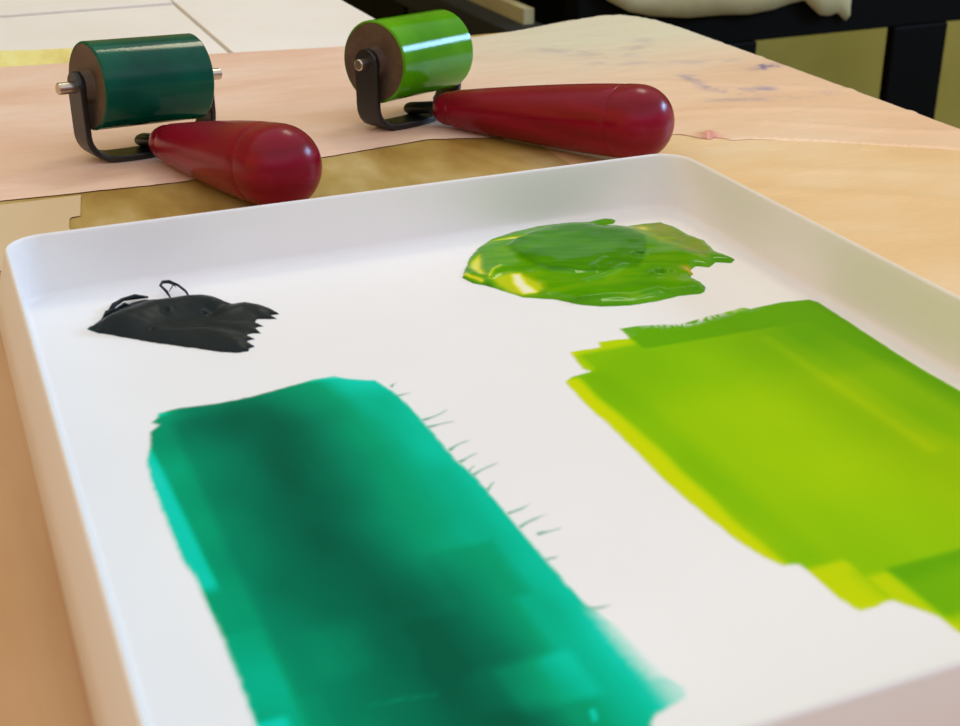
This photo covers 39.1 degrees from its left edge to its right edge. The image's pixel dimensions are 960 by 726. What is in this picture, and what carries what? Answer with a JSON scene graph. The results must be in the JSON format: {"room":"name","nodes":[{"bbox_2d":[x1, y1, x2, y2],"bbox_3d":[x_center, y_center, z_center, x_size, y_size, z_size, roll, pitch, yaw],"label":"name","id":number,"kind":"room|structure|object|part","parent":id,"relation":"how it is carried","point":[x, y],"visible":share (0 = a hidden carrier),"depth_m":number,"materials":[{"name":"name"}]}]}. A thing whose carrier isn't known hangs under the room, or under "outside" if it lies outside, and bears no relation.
{"room":"art studio","nodes":[
{"label":"art studio","id":0,"kind":"room"},
{"bbox_2d":[756,20,959,128],"bbox_3d":[-0.517,-1.432,2.173,9.000,2.650,0.100,-10,27,-20],"label":"panel","id":1,"kind":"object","parent":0,"point":[849,59],"depth_m":3.09,"materials":[{"name":"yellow paint"}]},
{"bbox_3d":[0.453,0.771,0.663,9.000,0.050,5.100,-10,27,-20],"label":"floor","id":2,"kind":"structure","parent":0,"visible":0},
{"bbox_2d":[0,32,569,725],"bbox_3d":[-0.343,0.396,0.527,1.464,0.750,1.022,-10,27,-20],"label":"worktable","id":3,"kind":"object","parent":2,"relation":"on","point":[42,682],"visible":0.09,"depth_m":0.42,"materials":[{"name":"brown wood"}]},
{"bbox_2d":[0,195,80,270],"bbox_3d":[-0.204,-0.059,0.610,0.058,0.001,0.090,-10,27,-20],"label":"paper scrap","id":4,"kind":"object","parent":3,"relation":"on","point":[20,220],"visible":0.62,"depth_m":0.63,"materials":[{"name":"beige paper"}]},
{"bbox_2d":[0,154,959,725],"bbox_3d":[0.020,0.009,0.432,0.310,0.028,0.361,-10,27,-20],"label":"paint tray","id":5,"kind":"object","parent":3,"relation":"on","point":[369,285],"visible":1,"depth_m":0.46,"materials":[{"name":"white plastic"}]},
{"bbox_2d":[87,280,278,352],"bbox_3d":[-0.110,-0.019,0.511,0.070,0.006,0.046,9,27,19],"label":"black paint blob","id":6,"kind":"object","parent":5,"relation":"in","point":[199,321],"visible":1,"depth_m":0.51,"materials":[{"name":"black paint"}]},
{"bbox_2d":[145,375,687,725],"bbox_3d":[-0.029,0.050,0.371,0.103,0.001,0.215,-10,27,-20],"label":"swatch","id":7,"kind":"object","parent":5,"relation":"on","point":[347,568],"visible":1,"depth_m":0.36,"materials":[{"name":"teal paint"}]},
{"bbox_2d":[462,218,734,306],"bbox_3d":[0.047,-0.044,0.565,0.114,0.004,0.098,-10,27,-20],"label":"green paint blob","id":8,"kind":"object","parent":5,"relation":"in","point":[596,262],"visible":1,"depth_m":0.56,"materials":[{"name":"green paint"}]},
{"bbox_2d":[565,299,959,633],"bbox_3d":[0.111,0.024,0.424,0.125,0.001,0.208,-10,27,-20],"label":"swatch","id":9,"kind":"object","parent":5,"relation":"on","point":[814,444],"visible":1,"depth_m":0.42,"materials":[{"name":"green paint"}]},
{"bbox_2d":[0,15,959,200],"bbox_3d":[-0.470,-0.074,0.641,1.467,0.003,0.440,-10,27,-20],"label":"sheet","id":10,"kind":"object","parent":3,"relation":"on","point":[713,88],"visible":0.66,"depth_m":0.82,"materials":[{"name":"beige paper"}]},
{"bbox_2d":[55,33,321,204],"bbox_3d":[-0.137,-0.121,0.668,0.093,0.062,0.175,-20,31,-35],"label":"roller","id":11,"kind":"object","parent":10,"relation":"on","point":[131,81],"visible":0.96,"depth_m":0.68,"materials":[{"name":"teal"}]},
{"bbox_3d":[-0.175,-0.135,0.714,0.076,0.048,0.024,-20,32,-35],"label":"frame","id":12,"kind":"part","parent":11,"relation":"part of","materials":[{"name":"black metal"}]},
{"bbox_3d":[-0.123,-0.105,0.657,0.040,0.042,0.132,-20,32,-35],"label":"handle","id":13,"kind":"part","parent":11,"relation":"part of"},
{"bbox_2d":[344,9,674,157],"bbox_3d":[0.020,-0.151,0.731,0.192,0.060,0.093,18,31,33],"label":"roller","id":14,"kind":"object","parent":10,"relation":"on","point":[387,59],"visible":1,"depth_m":0.73,"materials":[{"name":"green"}]},
{"bbox_3d":[-0.037,-0.162,0.770,0.024,0.046,0.076,18,31,33],"label":"frame","id":15,"kind":"part","parent":14,"relation":"part of","materials":[{"name":"black metal"}]},
{"bbox_3d":[0.036,-0.136,0.721,0.148,0.041,0.038,18,31,33],"label":"handle","id":16,"kind":"part","parent":14,"relation":"part of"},
{"bbox_2d":[540,134,959,296],"bbox_3d":[0.268,-0.005,0.490,0.231,0.002,0.685,-10,27,-20],"label":"sheet","id":17,"kind":"object","parent":3,"relation":"on","point":[901,205],"visible":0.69,"depth_m":0.67,"materials":[{"name":"beige paper"}]},
{"bbox_2d":[342,0,564,24],"bbox_3d":[-0.004,-0.688,2.407,0.420,1.100,0.390,-10,27,-20],"label":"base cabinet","id":18,"kind":"object","parent":2,"relation":"on","point":[546,12],"visible":0.02,"depth_m":2.27,"materials":[{"name":"black"}]},
{"bbox_2d":[395,0,542,34],"bbox_3d":[-0.020,-0.247,2.059,0.060,0.601,0.445,-10,27,-20],"label":"trestle","id":19,"kind":"object","parent":2,"relation":"on","point":[477,19],"visible":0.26,"depth_m":1.85,"materials":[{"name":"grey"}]},
{"bbox_3d":[-0.089,-0.301,2.217,0.035,0.565,0.035,-10,27,-20],"label":"leg","id":20,"kind":"part","parent":19,"relation":"part of","materials":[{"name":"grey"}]},
{"bbox_2d":[469,0,533,24],"bbox_3d":[-0.012,-0.532,1.934,0.014,0.020,0.395,-10,27,-20],"label":"plank","id":21,"kind":"object","parent":19,"relation":"on","point":[519,12],"visible":1,"depth_m":1.80,"materials":[{"name":"beige wood"}]},
{"bbox_2d":[565,0,959,118],"bbox_3d":[0.564,-0.445,2.227,1.140,0.810,0.420,-10,27,-20],"label":"frame","id":22,"kind":"object","parent":2,"relation":"on","point":[916,29],"visible":0.3,"depth_m":1.98,"materials":[{"name":"black metal"}]},
{"bbox_2d":[608,0,850,20],"bbox_3d":[0.346,-0.542,1.840,0.411,0.182,0.010,-10,27,-20],"label":"paper","id":23,"kind":"object","parent":22,"relation":"hanging from","point":[665,8],"visible":1,"depth_m":1.86,"materials":[{"name":"white paper"}]},
{"bbox_3d":[0.345,-0.203,2.022,0.102,0.550,0.018,-10,27,-20],"label":"leg","id":24,"kind":"part","parent":22,"relation":"part of","materials":[{"name":"black"}]},
{"bbox_3d":[0.628,-0.608,1.976,1.100,0.220,0.040,-10,27,-20],"label":"rail","id":25,"kind":"part","parent":22,"relation":"part of","materials":[{"name":"black"}]},
{"bbox_3d":[0.657,-0.260,2.140,0.100,0.550,0.018,-10,27,-20],"label":"leg","id":26,"kind":"part","parent":22,"relation":"part of","materials":[{"name":"black metal"}]},
{"bbox_3d":[-0.821,0.021,1.335,1.268,0.742,0.905,-10,27,-20],"label":"side table","id":27,"kind":"object","parent":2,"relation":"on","visible":0},
{"bbox_2d":[0,0,171,17],"bbox_3d":[-0.703,-0.372,1.289,0.688,0.006,0.664,-10,27,-20],"label":"board","id":28,"kind":"object","parent":27,"relation":"on","point":[8,8],"visible":0.59,"depth_m":1.12,"materials":[{"name":"white paper"}]},
{"bbox_2d":[0,5,227,66],"bbox_3d":[-0.530,-0.196,0.915,0.688,0.006,0.224,-10,27,-20],"label":"sheet","id":29,"kind":"object","parent":27,"relation":"on","point":[62,30],"depth_m":1.03,"materials":[{"name":"white paper"}]},
{"bbox_3d":[-0.419,-0.197,0.911,0.292,0.001,0.083,-9,27,-19],"label":"paper strip","id":30,"kind":"part","parent":29,"relation":"part of","materials":[{"name":"yellow paper"}]},
{"bbox_2d":[170,0,373,52],"bbox_3d":[-0.277,-0.395,1.336,0.132,0.005,0.896,-10,27,-20],"label":"sheet","id":31,"kind":"object","parent":27,"relation":"on","point":[235,25],"visible":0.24,"depth_m":1.06,"materials":[{"name":"white paper"}]}
]}

